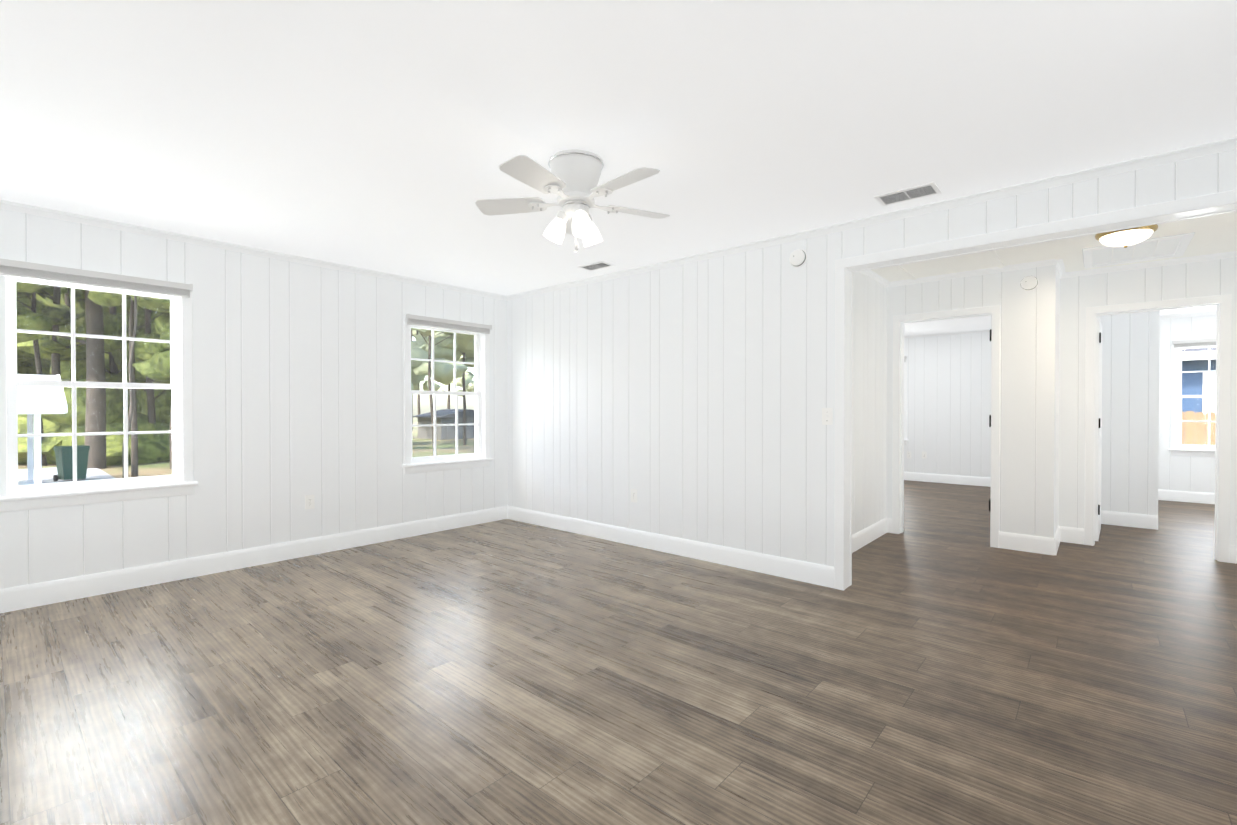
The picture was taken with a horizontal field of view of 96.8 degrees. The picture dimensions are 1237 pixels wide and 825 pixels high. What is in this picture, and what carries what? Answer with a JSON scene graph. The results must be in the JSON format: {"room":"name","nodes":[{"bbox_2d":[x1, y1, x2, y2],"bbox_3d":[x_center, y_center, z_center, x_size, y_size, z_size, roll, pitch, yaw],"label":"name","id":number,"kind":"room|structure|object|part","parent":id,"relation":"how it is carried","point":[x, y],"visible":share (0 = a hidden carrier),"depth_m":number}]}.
{"room":"empty living room","nodes":[
{"label":"empty living room","id":0,"kind":"room"},
{"bbox_2d":[0,480,1236,824],"bbox_3d":[2.561,1.307,4.315,8.320,0.250,10.870,0,1,41],"label":"floor","id":1,"kind":"structure","parent":0,"point":[938,662],"depth_m":2.39},
{"bbox_2d":[0,149,1236,588],"bbox_3d":[2.561,-0.038,4.305,8.320,2.440,10.870,0,1,41],"label":"wall","id":2,"kind":"structure","parent":0,"point":[688,401],"depth_m":4.60},
{"bbox_2d":[0,258,197,511],"bbox_3d":[-3.423,-0.167,3.629,0.258,1.513,0.995,0,1,41],"label":"window","id":3,"kind":"structure","parent":2,"relation":"in","point":[179,481],"depth_m":3.57},
{"bbox_2d":[0,506,507,612],"bbox_3d":[-2.557,1.110,4.524,0.015,0.140,4.070,0,1,41],"label":"baseboard","id":4,"kind":"structure","parent":2,"relation":"attached to","point":[39,594],"depth_m":4.05},
{"bbox_2d":[0,200,507,300],"bbox_3d":[-2.554,-1.239,4.491,0.042,0.042,3.990,0,1,41],"label":"crown molding","id":5,"kind":"structure","parent":2,"relation":"attached to","point":[7,205],"depth_m":4.03},
{"bbox_2d":[305,495,313,508],"bbox_3d":[-2.550,0.740,4.536,0.008,0.115,0.070,0,1,41],"label":"outlet","id":6,"kind":"object","parent":2,"relation":"attached to","point":[309,501],"visible":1,"depth_m":4.53},
{"bbox_2d":[402,314,492,473],"bbox_3d":[-1.744,-0.181,5.549,0.258,1.513,0.993,0,1,41],"label":"window","id":7,"kind":"structure","parent":2,"relation":"in","point":[480,456],"depth_m":5.57},
{"bbox_2d":[631,489,636,502],"bbox_3d":[0.137,0.738,4.865,0.070,0.115,0.008,0,1,41],"label":"outlet","id":8,"kind":"object","parent":2,"relation":"attached to","point":[633,495],"visible":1,"depth_m":4.86},
{"bbox_2d":[508,506,833,587],"bbox_3d":[0.127,1.108,4.872,3.540,0.140,0.015,0,1,41],"label":"baseboard","id":9,"kind":"structure","parent":2,"relation":"attached to","point":[822,575],"depth_m":4.46},
{"bbox_2d":[789,249,806,266],"bbox_3d":[1.255,-1.085,3.851,0.124,0.124,0.041,0,1,41],"label":"smoke detector","id":10,"kind":"object","parent":2,"relation":"attached to","point":[798,258],"visible":1,"depth_m":3.83},
{"bbox_2d":[822,408,832,424],"bbox_3d":[1.417,0.026,3.733,0.070,0.115,0.018,0,1,41],"label":"light switch","id":11,"kind":"object","parent":2,"relation":"attached to","point":[827,416],"visible":1,"depth_m":3.73},
{"bbox_2d":[852,518,891,552],"bbox_3d":[2.006,1.109,4.666,0.020,0.140,1.910,0,1,41],"label":"baseboard","id":12,"kind":"structure","parent":2,"relation":"attached to","point":[869,534],"depth_m":5.00},
{"bbox_2d":[508,137,1236,300],"bbox_3d":[1.021,-1.235,4.054,6.000,0.042,0.042,0,1,41],"label":"crown molding","id":13,"kind":"structure","parent":2,"relation":"attached to","point":[1229,144],"depth_m":3.26},
{"bbox_2d":[859,270,891,286],"bbox_3d":[2.037,-1.240,4.667,0.042,0.042,1.840,0,1,41],"label":"crown molding","id":14,"kind":"structure","parent":2,"relation":"attached to","point":[869,273],"depth_m":5.08},
{"bbox_2d":[904,356,907,444],"bbox_3d":[4.562,-0.212,9.642,0.995,1.513,0.258,0,1,41],"label":"window","id":15,"kind":"structure","parent":2,"relation":"in","point":[905,400],"depth_m":9.28},
{"bbox_2d":[922,451,926,458],"bbox_3d":[5.075,0.706,9.114,0.070,0.115,0.008,0,1,41],"label":"outlet","id":16,"kind":"object","parent":2,"relation":"attached to","point":[924,455],"visible":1,"depth_m":9.11},
{"bbox_2d":[892,259,1063,286],"bbox_3d":[3.135,-1.242,4.902,1.286,0.042,0.042,0,1,41],"label":"crown molding","id":17,"kind":"structure","parent":2,"relation":"attached to","point":[1047,262],"depth_m":4.84},
{"bbox_2d":[999,532,1051,554],"bbox_3d":[3.450,1.109,4.661,0.360,0.140,0.015,0,1,41],"label":"baseboard","id":18,"kind":"structure","parent":2,"relation":"attached to","point":[1012,541],"depth_m":4.65},
{"bbox_2d":[1020,276,1038,290],"bbox_3d":[3.457,-1.091,4.622,0.124,0.124,0.041,0,1,41],"label":"smoke detector","id":19,"kind":"object","parent":2,"relation":"attached to","point":[1028,283],"visible":1,"depth_m":4.61},
{"bbox_2d":[834,189,1236,590],"bbox_3d":[2.328,0.086,3.028,2.190,2.210,0.157,0,1,41],"label":"door frame","id":20,"kind":"structure","parent":2,"relation":"attached to","point":[1180,209],"depth_m":3.07},
{"bbox_2d":[989,318,1101,540],"bbox_3d":[4.029,0.154,5.151,0.760,2.018,1.540,0,1,41],"label":"bedroom door","id":21,"kind":"structure","parent":2,"relation":"in","point":[1098,426],"depth_m":4.96},
{"bbox_3d":[3.768,0.068,4.878,1.040,1.595,0.031,0,0,-6],"label":"door hinges","id":22,"kind":"part","parent":21,"relation":"part of"},
{"bbox_2d":[1052,526,1063,555],"bbox_3d":[3.812,1.108,4.770,0.015,0.140,0.655,0,1,41],"label":"baseboard","id":23,"kind":"structure","parent":2,"relation":"attached to","point":[1059,536],"depth_m":4.74},
{"bbox_2d":[904,472,1214,503],"bbox_3d":[6.029,1.082,8.279,8.000,0.140,0.015,0,1,41],"label":"baseboard","id":24,"kind":"structure","parent":2,"relation":"attached to","point":[1167,495],"depth_m":8.56},
{"bbox_2d":[904,311,1215,338],"bbox_3d":[6.020,-1.267,8.251,8.000,0.042,0.042,0,1,41],"label":"crown molding","id":25,"kind":"structure","parent":2,"relation":"attached to","point":[1211,312],"depth_m":8.54},
{"bbox_2d":[1057,265,1067,277],"bbox_3d":[3.818,-1.240,4.738,0.042,0.042,0.570,0,1,41],"label":"crown molding","id":26,"kind":"structure","parent":2,"relation":"attached to","point":[1062,274],"depth_m":4.89},
{"bbox_2d":[1101,510,1157,529],"bbox_3d":[5.127,1.101,5.732,0.726,0.140,0.015,0,1,41],"label":"baseboard","id":27,"kind":"structure","parent":2,"relation":"attached to","point":[1145,521],"depth_m":5.63},
{"bbox_2d":[1068,251,1235,276],"bbox_3d":[4.410,-1.240,4.637,1.066,0.042,0.042,0,1,41],"label":"crown molding","id":28,"kind":"structure","parent":2,"relation":"attached to","point":[1228,254],"depth_m":4.58},
{"bbox_2d":[1168,338,1215,456],"bbox_3d":[7.653,-0.191,6.940,0.995,1.513,0.258,0,1,41],"label":"window","id":29,"kind":"structure","parent":2,"relation":"in","point":[1177,448],"depth_m":7.14},
{"bbox_2d":[1232,545,1236,563],"bbox_3d":[4.020,1.119,3.330,0.030,0.140,2.550,0,1,41],"label":"baseboard","id":30,"kind":"structure","parent":2,"relation":"attached to","point":[1234,547],"depth_m":4.30},
{"bbox_2d":[0,0,1236,335],"bbox_3d":[2.561,-1.353,4.295,8.320,0.211,10.870,0,1,41],"label":"ceiling","id":31,"kind":"structure","parent":0,"point":[386,136],"depth_m":2.29},
{"bbox_2d":[475,149,669,251],"bbox_3d":[-0.199,-1.015,2.705,0.982,0.462,1.002,0,1,41],"label":"ceiling fan","id":32,"kind":"object","parent":31,"relation":"hanging from","point":[571,179],"visible":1,"depth_m":2.65},
{"bbox_2d":[577,261,614,270],"bbox_3d":[-0.192,-1.258,4.724,0.290,0.008,0.170,0,1,41],"label":"ceiling vent","id":33,"kind":"object","parent":31,"relation":"in","point":[596,266],"visible":1,"depth_m":4.72},
{"bbox_2d":[874,182,941,206],"bbox_3d":[1.655,-1.246,3.145,0.310,0.008,0.195,0,1,41],"label":"ceiling vent","id":34,"kind":"object","parent":31,"relation":"in","point":[910,193],"visible":1,"depth_m":3.13},
{"bbox_2d":[1095,224,1157,247],"bbox_3d":[3.492,-1.194,3.781,0.320,0.121,0.320,0,1,41],"label":"light","id":35,"kind":"object","parent":31,"relation":"attached to","point":[1125,238],"visible":0.96,"depth_m":3.71},
{"bbox_2d":[1082,232,1194,267],"bbox_3d":[4.015,-1.251,4.280,0.602,0.017,0.732,0,1,41],"label":"ceiling panel","id":36,"kind":"object","parent":31,"relation":"attached to","point":[1166,247],"visible":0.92,"depth_m":4.27},
{"label":"outside","id":37,"kind":"structure","parent":0,"visible":0},
{"bbox_2d":[18,417,474,483],"bbox_3d":[-1.223,2.299,6.071,300.000,0.340,300.000,0,1,41],"label":"ground","id":38,"kind":"structure","parent":37,"point":[165,464],"depth_m":20.92},
{"bbox_2d":[17,374,67,485],"bbox_3d":[-17.566,0.545,12.510,4.540,3.150,6.800,0,1,41],"label":"porch","id":39,"kind":"object","parent":38,"relation":"on","point":[33,400],"depth_m":13.63},
{"bbox_2d":[53,445,90,480],"bbox_3d":[-16.434,1.530,16.504,0.765,1.040,0.660,0,0,31],"label":"trash bin","id":40,"kind":"object","parent":38,"relation":"on","point":[80,459],"depth_m":16.31},
{"bbox_2d":[16,282,473,477],"bbox_3d":[-36.146,-5.927,16.325,39.416,17.721,89.546,0,1,41],"label":"woodland","id":41,"kind":"object","parent":38,"relation":"on","point":[140,371],"depth_m":21.79},
{"bbox_2d":[412,409,474,439],"bbox_3d":[-12.156,0.832,41.097,3.700,2.150,5.000,0,1,41],"label":"outbuilding","id":42,"kind":"structure","parent":38,"relation":"on","point":[444,419],"depth_m":39.50},
{"bbox_2d":[1182,411,1215,444],"bbox_3d":[10.852,1.040,12.207,34.090,2.165,0.150,0,1,41],"label":"fence","id":43,"kind":"object","parent":38,"relation":"on","point":[1199,430],"depth_m":11.23},
{"bbox_2d":[1182,347,1215,444],"bbox_3d":[15.934,-0.882,19.592,24.800,5.900,10.020,0,1,41],"label":"neighbouring house","id":44,"kind":"structure","parent":38,"relation":"on","point":[1188,377],"depth_m":14.29}
]}

